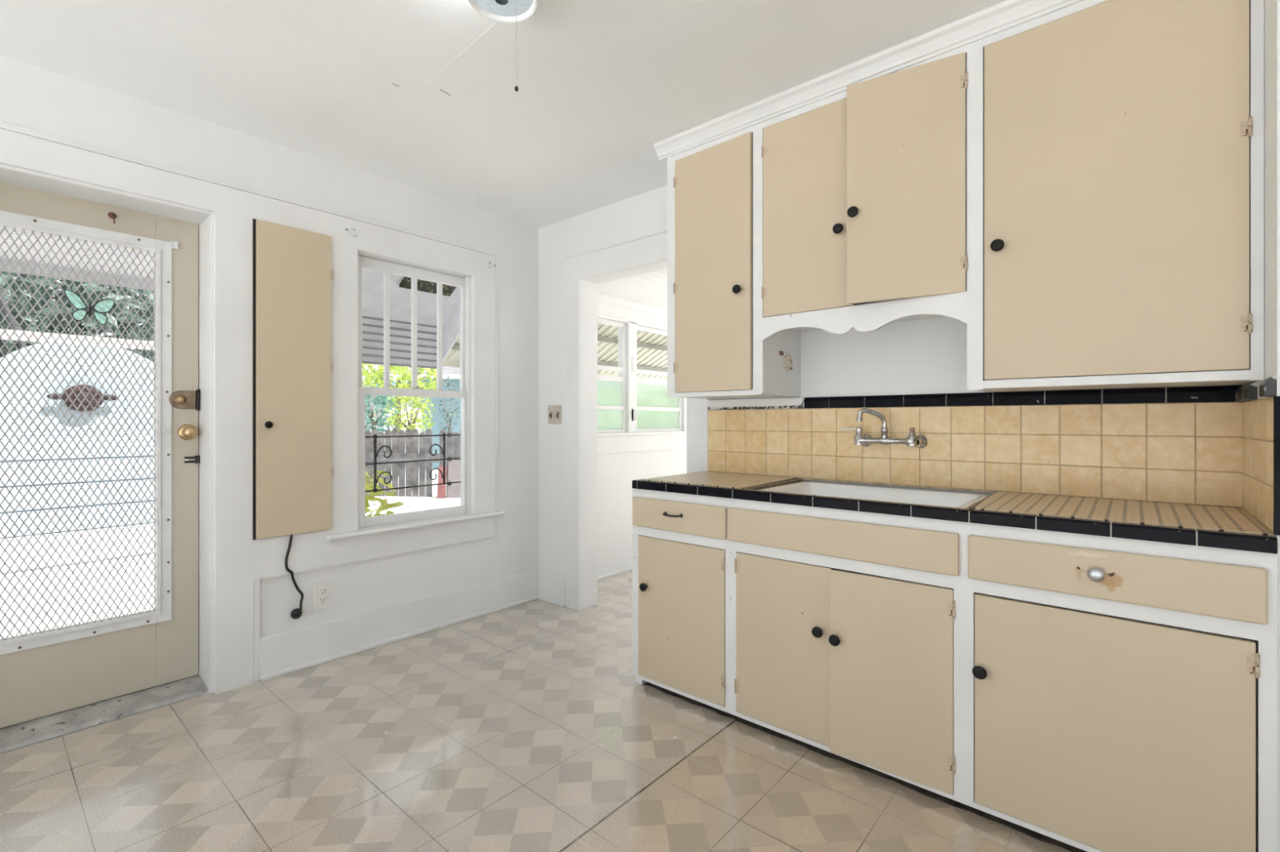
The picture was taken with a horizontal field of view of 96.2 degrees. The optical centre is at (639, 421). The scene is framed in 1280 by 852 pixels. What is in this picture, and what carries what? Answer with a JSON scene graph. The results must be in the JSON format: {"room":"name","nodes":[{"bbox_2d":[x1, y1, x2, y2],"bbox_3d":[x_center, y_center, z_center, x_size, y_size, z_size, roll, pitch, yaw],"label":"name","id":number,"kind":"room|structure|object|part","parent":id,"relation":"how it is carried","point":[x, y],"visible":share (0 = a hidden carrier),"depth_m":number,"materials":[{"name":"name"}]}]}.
{"room":"kitchen","nodes":[
{"label":"kitchen","id":0,"kind":"room"},
{"bbox_2d":[0,54,686,637],"bbox_3d":[-1.658,-0.056,2.876,0.110,2.513,8.200,0,0,41],"label":"wall","id":1,"kind":"structure","parent":0,"point":[33,97],"depth_m":3.18,"materials":[{"name":"white paint"}]},
{"bbox_2d":[0,164,213,753],"bbox_3d":[-2.273,0.133,2.270,0.253,2.134,0.933,0,0,41],"label":"door","id":2,"kind":"structure","parent":1,"relation":"in","point":[54,682],"depth_m":2.44,"materials":[{"name":"beige paint"}]},
{"bbox_2d":[0,227,154,291],"bbox_3d":[-3.154,-1.018,2.678,1.554,0.316,2.550,0,0,41],"label":"awning","id":3,"kind":"object","parent":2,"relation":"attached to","point":[4,233],"visible":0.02,"depth_m":3.38,"materials":[{"name":"white metal"}]},
{"bbox_2d":[0,226,155,640],"bbox_3d":[-2.320,0.046,2.312,0.005,1.582,0.573,0,0,41],"label":"metal grille","id":4,"kind":"object","parent":2,"relation":"attached to","point":[33,636],"depth_m":2.34,"materials":[{"name":"grey metal"}]},
{"bbox_3d":[-2.317,0.044,2.309,0.016,1.690,0.682,0,0,41],"label":"screen frame","id":5,"kind":"part","parent":2,"relation":"part of","materials":[{"name":"white metal"}]},
{"bbox_2d":[63,289,115,324],"bbox_3d":[-2.267,-0.467,2.364,0.007,0.129,0.152,0,0,41],"label":"suncatcher","id":6,"kind":"object","parent":2,"relation":"attached to","point":[106,305],"visible":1,"depth_m":2.36,"materials":[{"name":"green glass"}]},
{"bbox_3d":[-2.042,0.176,2.614,0.025,0.011,0.056,0,0,41],"label":"bolt rod","id":7,"kind":"part","parent":2,"relation":"part of","materials":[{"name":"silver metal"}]},
{"bbox_3d":[-2.031,0.050,2.590,0.067,0.056,0.056,0,0,41],"label":"knob","id":8,"kind":"part","parent":2,"relation":"part of","materials":[{"name":"gold metal"}]},
{"bbox_2d":[0,120,497,694],"bbox_3d":[-2.601,0.079,1.678,0.020,2.242,5.154,0,0,41],"label":"trim","id":9,"kind":"structure","parent":1,"relation":"attached to","point":[239,560],"depth_m":2.62,"materials":[{"name":"white paint"}]},
{"bbox_2d":[253,579,260,682],"bbox_3d":[-1.771,0.965,2.647,0.016,0.470,0.028,0,0,41],"label":"trim","id":10,"kind":"structure","parent":1,"relation":"attached to","point":[256,584],"depth_m":2.64,"materials":[{"name":"white paint"}]},
{"bbox_2d":[253,218,333,540],"bbox_3d":[-1.648,-0.191,2.744,0.061,1.471,0.341,0,0,41],"label":"upper cabinet","id":11,"kind":"object","parent":1,"relation":"attached to","point":[293,274],"visible":1,"depth_m":2.72,"materials":[{"name":"beige paint"}]},
{"bbox_3d":[-1.713,0.017,2.644,0.029,0.034,0.034,0,0,41],"label":"knob","id":12,"kind":"part","parent":11,"relation":"part of","materials":[{"name":"black metal"}]},
{"bbox_2d":[284,534,303,619],"bbox_3d":[-1.660,0.743,2.756,0.083,0.417,0.035,0,0,-39],"label":"power cord","id":13,"kind":"object","parent":11,"relation":"hanging from","point":[296,613],"visible":1,"depth_m":2.75,"materials":[{"name":"black rubber"}]},
{"bbox_2d":[313,580,330,610],"bbox_3d":[-1.587,0.870,2.866,0.011,0.136,0.082,0,0,41],"label":"wall outlet","id":14,"kind":"object","parent":1,"relation":"attached to","point":[322,590],"visible":1,"depth_m":2.86,"materials":[{"name":"white plastic"}]},
{"bbox_2d":[318,595,326,604],"bbox_3d":[-1.585,0.892,2.864,0.004,0.037,0.037,0,0,41],"label":"receptacle","id":15,"kind":"object","parent":14,"relation":"attached to","point":[322,599],"depth_m":2.86,"materials":[{"name":"white plastic"}]},
{"bbox_2d":[318,586,326,595],"bbox_3d":[-1.585,0.848,2.864,0.004,0.037,0.037,0,0,41],"label":"receptacle","id":16,"kind":"object","parent":14,"relation":"attached to","point":[322,590],"depth_m":2.86,"materials":[{"name":"white plastic"}]},
{"bbox_2d":[351,226,357,236],"bbox_3d":[-1.472,-0.978,2.959,0.024,0.044,0.024,0,0,41],"label":"curtain rod bracket","id":17,"kind":"object","parent":1,"relation":"attached to","point":[353,232],"visible":1,"depth_m":2.96,"materials":[{"name":"white metal"}]},
{"bbox_3d":[-1.468,-0.971,2.960,0.021,0.026,0.018,0,0,41],"label":"bracket arm","id":18,"kind":"part","parent":17,"relation":"part of","materials":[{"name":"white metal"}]},
{"bbox_2d":[260,568,539,681],"bbox_3d":[-1.217,1.103,3.278,0.034,0.195,1.650,0,0,41],"label":"baseboard","id":19,"kind":"structure","parent":1,"relation":"attached to","point":[283,653],"depth_m":3.10,"materials":[{"name":"white paint"}]},
{"bbox_2d":[362,268,459,368],"bbox_3d":[-1.663,-0.769,3.572,0.799,0.753,1.350,0,0,41],"label":"awning","id":20,"kind":"object","parent":1,"relation":"attached to","point":[372,281],"visible":0.11,"depth_m":3.99,"materials":[{"name":"white paint"}]},
{"bbox_2d":[326,248,505,540],"bbox_3d":[-1.274,-0.145,3.302,0.218,1.528,1.044,0,0,41],"label":"window","id":21,"kind":"structure","parent":1,"relation":"in","point":[387,264],"depth_m":3.34,"materials":[{"name":"white paint"}]},
{"bbox_3d":[-1.330,-0.519,3.324,0.032,0.748,0.692,0,0,41],"label":"sash","id":22,"kind":"part","parent":21,"relation":"part of","materials":[{"name":"white paint"}]},
{"bbox_2d":[364,432,460,493],"bbox_3d":[-1.345,0.237,3.384,0.027,0.330,0.860,0,0,41],"label":"window grille","id":23,"kind":"object","parent":21,"relation":"attached to","point":[375,437],"visible":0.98,"depth_m":3.35,"materials":[{"name":"metal"}]},
{"bbox_3d":[-1.297,0.197,3.296,0.036,0.762,0.692,0,0,41],"label":"sash","id":24,"kind":"part","parent":21,"relation":"part of","materials":[{"name":"white paint"}]},
{"bbox_3d":[-1.228,0.579,3.263,0.098,0.023,1.044,0,0,41],"label":"sill","id":25,"kind":"part","parent":21,"relation":"part of","materials":[{"name":"white paint"}]},
{"bbox_3d":[-1.305,-0.145,3.303,0.168,1.528,0.724,0,0,41],"label":"frame","id":26,"kind":"part","parent":21,"relation":"part of","materials":[{"name":"white paint"}]},
{"bbox_2d":[488,261,493,268],"bbox_3d":[-0.934,-0.980,3.585,0.024,0.044,0.024,0,0,41],"label":"curtain rod bracket","id":27,"kind":"object","parent":1,"relation":"attached to","point":[490,264],"visible":1,"depth_m":3.58,"materials":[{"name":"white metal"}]},
{"bbox_2d":[442,323,666,381],"bbox_3d":[0.081,-0.798,5.897,1.184,0.676,4.150,0,0,41],"label":"awning","id":28,"kind":"object","parent":1,"relation":"attached to","point":[651,348],"visible":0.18,"depth_m":5.89,"materials":[{"name":"beige paint"}]},
{"bbox_2d":[597,302,686,454],"bbox_3d":[-0.055,-0.325,4.708,0.173,1.150,1.450,0,0,41],"label":"window","id":29,"kind":"structure","parent":1,"relation":"in","point":[634,415],"depth_m":4.64,"materials":[{"name":"white paint"}]},
{"bbox_3d":[-0.311,-0.216,4.414,0.004,0.195,0.518,0,0,41],"label":"pane","id":30,"kind":"part","parent":29,"relation":"part of","materials":[{"name":"green glass"}]},
{"bbox_3d":[-0.311,-0.011,4.414,0.004,0.159,0.518,0,0,41],"label":"pane","id":31,"kind":"part","parent":29,"relation":"part of","materials":[{"name":"green glass"}]},
{"bbox_3d":[-0.310,-0.349,4.413,0.030,0.878,0.570,0,0,41],"label":"sash","id":32,"kind":"part","parent":29,"relation":"part of","materials":[{"name":"white paint"}]},
{"bbox_3d":[-0.051,-0.460,4.635,0.010,0.120,0.035,0,0,41],"label":"bolt plate","id":33,"kind":"part","parent":29,"relation":"part of","materials":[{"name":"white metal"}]},
{"bbox_3d":[-0.047,-0.050,4.622,0.049,0.100,0.024,0,0,41],"label":"handle","id":34,"kind":"part","parent":29,"relation":"part of","materials":[{"name":"black metal"}]},
{"bbox_3d":[0.152,-0.216,4.952,0.004,0.195,0.598,0,0,41],"label":"pane","id":35,"kind":"part","parent":29,"relation":"part of","materials":[{"name":"green glass"}]},
{"bbox_3d":[0.152,-0.011,4.952,0.004,0.159,0.598,0,0,41],"label":"pane","id":36,"kind":"part","parent":29,"relation":"part of","materials":[{"name":"green glass"}]},
{"bbox_3d":[0.153,-0.349,4.952,0.030,0.878,0.650,0,0,41],"label":"sash","id":37,"kind":"part","parent":29,"relation":"part of","materials":[{"name":"white paint"}]},
{"bbox_2d":[0,0,1007,228],"bbox_3d":[-0.135,-1.372,0.754,5.187,0.121,4.368,0,0,41],"label":"ceiling","id":38,"kind":"structure","parent":0,"point":[420,95],"depth_m":2.14,"materials":[{"name":"paint"}]},
{"bbox_2d":[466,0,538,91],"bbox_3d":[-0.404,-1.136,1.675,0.214,0.352,0.214,0,0,41],"label":"ceiling light","id":39,"kind":"object","parent":38,"relation":"attached to","point":[504,11],"visible":1,"depth_m":1.72,"materials":[{"name":"white glass"}]},
{"bbox_3d":[-0.404,-1.241,1.675,0.180,0.006,0.180,0,0,41],"label":"lamp shade","id":40,"kind":"part","parent":39,"relation":"part of","materials":[{"name":"white glass"}]},
{"bbox_3d":[-0.360,-1.106,1.671,0.003,0.263,0.003,0,0,41],"label":"pull chain","id":41,"kind":"part","parent":39,"relation":"part of","materials":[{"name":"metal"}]},
{"bbox_2d":[0,570,1087,851],"bbox_3d":[0.709,1.230,1.896,4.797,0.061,6.600,0,0,41],"label":"floor","id":42,"kind":"structure","parent":0,"point":[462,736],"depth_m":1.96,"materials":[{"name":"tile"}]},
{"bbox_2d":[0,692,209,754],"bbox_3d":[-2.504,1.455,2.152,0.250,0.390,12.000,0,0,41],"label":"threshold","id":43,"kind":"object","parent":42,"relation":"on","point":[206,692],"depth_m":2.38,"materials":[{"name":"concrete"}]},
{"bbox_2d":[631,488,735,715],"bbox_3d":[0.327,0.752,2.636,0.549,0.896,0.567,0,0,41],"label":"base cabinet","id":44,"kind":"object","parent":42,"relation":"on","point":[683,575],"visible":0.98,"depth_m":2.43,"materials":[{"name":"white paint"}]},
{"bbox_3d":[0.018,0.741,2.566,0.037,0.037,0.029,0,0,41],"label":"knob","id":45,"kind":"part","parent":44,"relation":"part of","materials":[{"name":"black metal"}]},
{"bbox_3d":[0.135,0.401,2.448,0.102,0.018,0.032,0,0,41],"label":"handle","id":46,"kind":"part","parent":44,"relation":"part of","materials":[{"name":"metal"}]},
{"bbox_3d":[0.157,0.409,2.458,0.496,0.131,0.016,0,0,41],"label":"drawer","id":47,"kind":"part","parent":44,"relation":"part of","materials":[{"name":"beige paint"}]},
{"bbox_3d":[0.172,0.836,2.466,0.458,0.631,0.020,0,0,41],"label":"door","id":48,"kind":"part","parent":44,"relation":"part of","materials":[{"name":"beige paint"}]},
{"bbox_2d":[727,498,959,799],"bbox_3d":[0.822,0.752,2.207,0.823,0.896,0.572,0,0,41],"label":"base cabinet","id":49,"kind":"object","parent":42,"relation":"on","point":[845,619],"visible":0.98,"depth_m":1.96,"materials":[{"name":"white paint"}]},
{"bbox_3d":[0.533,0.836,2.155,0.384,0.631,0.020,0,0,41],"label":"door","id":50,"kind":"part","parent":49,"relation":"part of","materials":[{"name":"beige paint"}]},
{"bbox_3d":[0.632,0.748,2.038,0.039,0.039,0.029,0,0,41],"label":"knob","id":51,"kind":"part","parent":49,"relation":"part of","materials":[{"name":"black metal"}]},
{"bbox_3d":[0.672,0.754,1.978,0.039,0.039,0.029,0,0,38],"label":"knob","id":52,"kind":"part","parent":49,"relation":"part of","materials":[{"name":"black metal"}]},
{"bbox_3d":[0.663,0.409,2.023,0.823,0.131,0.016,0,0,41],"label":"false drawer","id":53,"kind":"part","parent":49,"relation":"part of","materials":[{"name":"beige paint"}]},
{"bbox_3d":[0.820,0.838,1.895,0.384,0.634,0.020,0,0,38],"label":"door","id":54,"kind":"part","parent":49,"relation":"part of","materials":[{"name":"beige paint"}]},
{"bbox_2d":[631,471,1278,554],"bbox_3d":[0.891,0.284,2.171,1.986,0.044,0.539,0,0,41],"label":"countertop","id":55,"kind":"structure","parent":49,"relation":"on","point":[1212,526],"depth_m":1.72,"materials":[{"name":"tile"}]},
{"bbox_2d":[756,481,988,508],"bbox_3d":[0.878,0.356,2.215,0.743,0.158,0.465,0,0,41],"label":"sink","id":56,"kind":"object","parent":55,"relation":"in","point":[962,500],"visible":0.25,"depth_m":2.36,"materials":[{"name":"white ceramic"}]},
{"bbox_2d":[954,521,1277,851],"bbox_3d":[1.380,0.752,1.732,0.672,0.896,0.565,0,0,41],"label":"base cabinet","id":57,"kind":"object","parent":42,"relation":"on","point":[1112,694],"visible":0.98,"depth_m":1.52,"materials":[{"name":"white paint"}]},
{"bbox_3d":[1.014,0.747,1.710,0.039,0.039,0.029,0,0,41],"label":"knob","id":58,"kind":"part","parent":57,"relation":"part of","materials":[{"name":"black metal"}]},
{"bbox_3d":[1.211,0.407,1.523,0.037,0.037,0.027,0,0,41],"label":"knob","id":59,"kind":"part","parent":57,"relation":"part of","materials":[{"name":"metal"}]},
{"bbox_3d":[1.237,0.837,1.550,0.583,0.628,0.020,0,0,41],"label":"door","id":60,"kind":"part","parent":57,"relation":"part of","materials":[{"name":"beige paint"}]},
{"bbox_3d":[1.228,0.409,1.537,0.617,0.131,0.016,0,0,41],"label":"drawer","id":61,"kind":"part","parent":57,"relation":"part of","materials":[{"name":"beige paint"}]},
{"bbox_2d":[597,269,666,310],"bbox_3d":[1.024,-1.012,4.242,2.377,0.095,2.432,0,0,41],"label":"ceiling","id":62,"kind":"structure","parent":0,"point":[650,289],"depth_m":4.20,"materials":[{"name":"paint"}]},
{"bbox_2d":[538,185,1243,576],"bbox_3d":[1.196,-0.056,2.371,4.877,2.513,0.169,0,0,41],"label":"wall","id":63,"kind":"structure","parent":0,"point":[1171,445],"depth_m":2.34,"materials":[{"name":"beige tile"}]},
{"bbox_2d":[537,569,565,607],"bbox_3d":[-0.586,1.105,3.801,0.274,0.190,0.034,0,0,41],"label":"baseboard","id":64,"kind":"structure","parent":63,"relation":"attached to","point":[552,587],"depth_m":3.79,"materials":[{"name":"white paint"}]},
{"bbox_2d":[547,404,561,424],"bbox_3d":[-0.571,-0.043,3.793,0.134,0.126,0.026,0,0,41],"label":"light switch","id":65,"kind":"object","parent":63,"relation":"attached to","point":[557,407],"visible":1,"depth_m":3.79,"materials":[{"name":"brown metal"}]},
{"bbox_2d":[564,228,666,259],"bbox_3d":[-0.061,-1.054,3.355,1.115,0.017,0.026,0,0,41],"label":"trim","id":66,"kind":"structure","parent":63,"relation":"attached to","point":[656,233],"depth_m":3.40,"materials":[{"name":"white paint"}]},
{"bbox_2d":[565,231,709,610],"bbox_3d":[-0.010,0.077,3.412,1.100,2.245,0.167,0,0,41],"label":"trim","id":67,"kind":"structure","parent":63,"relation":"attached to","point":[584,273],"depth_m":3.65,"materials":[{"name":"white paint"}]},
{"bbox_2d":[666,122,800,399],"bbox_3d":[0.431,-0.708,2.678,0.517,1.194,0.409,0,0,41],"label":"upper cabinet","id":68,"kind":"object","parent":63,"relation":"attached to","point":[717,349],"depth_m":2.54,"materials":[{"name":"white paint"}]},
{"bbox_3d":[0.321,-0.677,2.561,0.404,1.086,0.020,0,0,42],"label":"door","id":69,"kind":"part","parent":68,"relation":"part of","materials":[{"name":"beige paint"}]},
{"bbox_3d":[0.415,-0.561,2.443,0.039,0.039,0.029,0,0,42],"label":"knob","id":70,"kind":"part","parent":68,"relation":"part of","materials":[{"name":"black metal"}]},
{"bbox_3d":[0.657,-0.262,2.556,0.016,0.092,0.123,0,0,41],"label":"wall bracket","id":71,"kind":"part","parent":68,"relation":"part of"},
{"bbox_3d":[0.666,-0.261,2.574,0.006,0.088,0.083,0,0,41],"label":"bracket plate","id":72,"kind":"part","parent":68,"relation":"part of","materials":[{"name":"beige paint"}]},
{"bbox_3d":[0.663,-0.268,2.559,0.010,0.040,0.022,0,0,41],"label":"bracket arm","id":73,"kind":"part","parent":68,"relation":"part of","materials":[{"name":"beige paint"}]},
{"bbox_2d":[761,44,967,341],"bbox_3d":[0.888,-0.815,2.252,0.760,0.981,0.459,0,0,41],"label":"upper cabinet","id":74,"kind":"object","parent":63,"relation":"attached to","point":[865,184],"visible":0.98,"depth_m":2.06,"materials":[{"name":"white paint"}]},
{"bbox_3d":[0.661,-0.827,2.276,0.373,0.786,0.020,0,0,41],"label":"door","id":75,"kind":"part","parent":74,"relation":"part of","materials":[{"name":"beige paint"}]},
{"bbox_3d":[0.750,-0.726,2.167,0.039,0.039,0.029,0,0,41],"label":"knob","id":76,"kind":"part","parent":74,"relation":"part of","materials":[{"name":"black metal"}]},
{"bbox_3d":[0.770,-0.754,2.073,0.039,0.039,0.029,0,0,31],"label":"knob","id":77,"kind":"part","parent":74,"relation":"part of","materials":[{"name":"black metal"}]},
{"bbox_3d":[0.805,-1.246,2.156,0.754,0.048,0.020,0,0,41],"label":"frame","id":78,"kind":"part","parent":74,"relation":"part of","materials":[{"name":"white paint"}]},
{"bbox_2d":[653,0,1084,160],"bbox_3d":[0.950,-1.280,2.231,1.974,0.065,0.414,0,0,41],"label":"trim","id":79,"kind":"structure","parent":74,"relation":"attached to","point":[1009,14],"depth_m":2.07,"materials":[{"name":"white paint"}]},
{"bbox_3d":[0.922,-0.828,2.009,0.378,0.796,0.020,0,0,31],"label":"door","id":80,"kind":"part","parent":74,"relation":"part of","materials":[{"name":"beige paint"}]},
{"bbox_2d":[840,408,928,448],"bbox_3d":[0.988,0.029,2.355,0.322,0.163,0.135,0,0,41],"label":"faucet","id":81,"kind":"object","parent":63,"relation":"attached to","point":[865,440],"visible":1,"depth_m":2.34,"materials":[{"name":"silver metal"}]},
{"bbox_3d":[0.898,0.036,2.434,0.083,0.022,0.024,0,0,29],"label":"lever handle","id":82,"kind":"part","parent":81,"relation":"part of","materials":[{"name":"silver metal"}]},
{"bbox_3d":[0.952,-0.010,2.353,0.121,0.085,0.022,0,0,3],"label":"spout","id":83,"kind":"part","parent":81,"relation":"part of","materials":[{"name":"silver metal"}]},
{"bbox_3d":[1.083,0.038,2.282,0.020,0.024,0.020,0,0,41],"label":"valve stem","id":84,"kind":"part","parent":81,"relation":"part of","materials":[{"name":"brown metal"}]},
{"bbox_2d":[707,402,1242,507],"bbox_3d":[1.089,0.102,2.362,1.933,0.317,0.008,0,0,41],"label":"tile backsplash","id":85,"kind":"structure","parent":63,"relation":"attached to","point":[1212,419],"depth_m":2.11,"materials":[{"name":"beige tile"}]},
{"bbox_2d":[967,0,1263,392],"bbox_3d":[1.448,-0.704,1.811,0.672,1.202,0.399,0,0,41],"label":"upper cabinet","id":86,"kind":"object","parent":63,"relation":"attached to","point":[1115,148],"visible":0.99,"depth_m":1.65,"materials":[{"name":"white paint"}]},
{"bbox_3d":[1.141,-0.560,1.831,0.039,0.039,0.029,0,0,41],"label":"knob","id":87,"kind":"part","parent":86,"relation":"part of","materials":[{"name":"black metal"}]},
{"bbox_2d":[1235,0,1279,851],"bbox_3d":[1.691,-0.056,1.508,0.130,2.513,0.543,0,0,41],"label":"wall","id":88,"kind":"structure","parent":0,"point":[1260,399],"depth_m":1.39,"materials":[{"name":"white paint"}]},
{"bbox_2d":[1241,396,1273,532],"bbox_3d":[1.652,0.102,1.536,0.006,0.317,0.508,0,0,41],"label":"tile backsplash","id":89,"kind":"structure","parent":88,"relation":"attached to","point":[1257,415],"depth_m":1.50,"materials":[{"name":"beige tile"}]},
{"label":"outside","id":90,"kind":"structure","parent":0,"visible":0},
{"bbox_2d":[0,462,460,639],"bbox_3d":[-1.066,1.700,14.102,100.000,0.100,100.000,0,0,41],"label":"ground","id":91,"kind":"structure","parent":90,"point":[411,504],"depth_m":6.32,"materials":[{"name":"concrete"}]},
{"bbox_2d":[0,288,26,347],"bbox_3d":[-13.541,-1.575,12.627,0.110,6.484,2.185,0,0,41],"label":"pole","id":92,"kind":"object","parent":91,"relation":"on","point":[9,317],"visible":0.02,"depth_m":12.43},
{"bbox_2d":[0,271,39,347],"bbox_3d":[-19.847,-1.947,16.802,3.874,7.214,4.330,0,0,41],"label":"tree","id":93,"kind":"object","parent":91,"relation":"on","point":[2,272],"visible":0.02,"depth_m":17.13,"materials":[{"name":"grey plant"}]},
{"bbox_2d":[0,342,154,538],"bbox_3d":[-11.062,0.207,10.166,5.970,2.885,6.201,0,0,41],"label":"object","id":94,"kind":"structure","parent":91,"relation":"on","point":[19,383],"depth_m":8.59,"materials":[{"name":"white paint"}]},
{"bbox_2d":[46,384,116,412],"bbox_3d":[-8.368,-0.345,8.629,0.169,0.410,0.774,0,0,41],"label":"wreath","id":95,"kind":"object","parent":94,"relation":"attached to","point":[77,391],"visible":0.66,"depth_m":8.58,"materials":[{"name":"red plant"}]},
{"bbox_2d":[0,272,154,361],"bbox_3d":[-14.574,-1.528,15.180,3.828,6.375,4.271,0,0,41],"label":"tree","id":96,"kind":"object","parent":91,"relation":"on","point":[19,281],"visible":0.17,"depth_m":14.38,"materials":[{"name":"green plant"}]},
{"bbox_2d":[0,328,154,351],"bbox_3d":[-6.100,0.398,5.176,0.100,2.505,6.300,0,0,41],"label":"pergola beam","id":97,"kind":"structure","parent":91,"relation":"on","point":[14,337],"depth_m":5.68,"materials":[{"name":"white paint"}]},
{"bbox_2d":[364,385,399,434],"bbox_3d":[-6.785,0.362,14.495,1.329,2.580,1.316,0,0,41],"label":"shrub","id":98,"kind":"object","parent":91,"relation":"on","point":[372,416],"visible":0.5,"depth_m":14.51,"materials":[{"name":"teal plant"}]},
{"bbox_2d":[364,468,404,517],"bbox_3d":[-1.854,0.989,3.928,0.478,1.324,0.505,0,0,41],"label":"shrub","id":99,"kind":"object","parent":91,"relation":"on","point":[384,506],"visible":0.15,"depth_m":3.91,"materials":[{"name":"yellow plant"}]},
{"bbox_2d":[362,382,422,453],"bbox_3d":[-14.050,-0.175,29.483,5.600,3.650,7.735,0,0,0],"label":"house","id":100,"kind":"structure","parent":91,"relation":"on","point":[393,384],"depth_m":26.95,"materials":[{"name":"white"}]},
{"bbox_2d":[362,363,443,431],"bbox_3d":[-7.418,-0.249,17.486,2.776,3.802,2.856,0,0,41],"label":"tree","id":101,"kind":"object","parent":91,"relation":"on","point":[379,373],"visible":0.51,"depth_m":17.21,"materials":[{"name":"green plant"}]},
{"bbox_3d":[-7.418,-1.345,17.486,2.776,1.608,2.856,0,0,41],"label":"crown","id":102,"kind":"part","parent":101,"relation":"part of","materials":[{"name":"green plant"}]},
{"bbox_2d":[383,383,435,444],"bbox_3d":[-5.451,0.354,13.597,1.128,2.596,1.178,0,0,41],"label":"shrub","id":103,"kind":"object","parent":91,"relation":"on","point":[414,420],"visible":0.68,"depth_m":13.53,"materials":[{"name":"green plant"}]},
{"bbox_2d":[364,428,460,497],"bbox_3d":[-4.373,0.895,12.470,7.280,1.510,0.075,0,0,3],"label":"picket fence","id":104,"kind":"object","parent":91,"relation":"on","point":[415,446],"visible":0.25,"depth_m":12.52,"materials":[{"name":"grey wood"}]},
{"bbox_3d":[-6.074,0.780,12.552,3.452,0.230,0.050,0,0,3],"label":"rail","id":105,"kind":"part","parent":104,"relation":"part of","materials":[{"name":"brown wood"}]},
{"bbox_2d":[407,366,460,468],"bbox_3d":[-4.300,-0.550,22.983,7.300,4.400,6.735,0,0,0],"label":"house","id":106,"kind":"structure","parent":91,"relation":"on","point":[453,373],"depth_m":20.00,"materials":[{"name":"paint"}]},
{"bbox_2d":[436,466,446,498],"bbox_3d":[-4.250,1.305,12.310,0.170,0.694,0.130,0,0,3],"label":"board","id":107,"kind":"object","parent":91,"relation":"on","point":[441,493],"visible":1,"depth_m":12.28,"materials":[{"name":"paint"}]},
{"bbox_2d":[437,376,460,439],"bbox_3d":[-6.189,0.091,18.611,0.673,3.120,0.684,0,0,22],"label":"vine","id":108,"kind":"object","parent":91,"relation":"on","point":[450,428],"visible":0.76,"depth_m":18.57,"materials":[{"name":"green plant"}]},
{"bbox_2d":[446,460,460,497],"bbox_3d":[-3.858,1.245,12.339,0.550,0.814,0.130,0,0,3],"label":"board","id":109,"kind":"object","parent":91,"relation":"on","point":[454,466],"visible":0.36,"depth_m":12.33,"materials":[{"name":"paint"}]},
{"bbox_3d":[1.061,0.050,4.209,2.277,2.300,2.432,0,0,41],"label":"wall","id":110,"kind":"structure","parent":0,"visible":0},
{"bbox_2d":[597,567,631,580],"bbox_3d":[0.172,1.190,4.908,0.016,0.020,2.332,0,0,41],"label":"baseboard","id":111,"kind":"structure","parent":110,"relation":"attached to","point":[630,568],"depth_m":4.47,"materials":[{"name":"white paint"}]}
]}

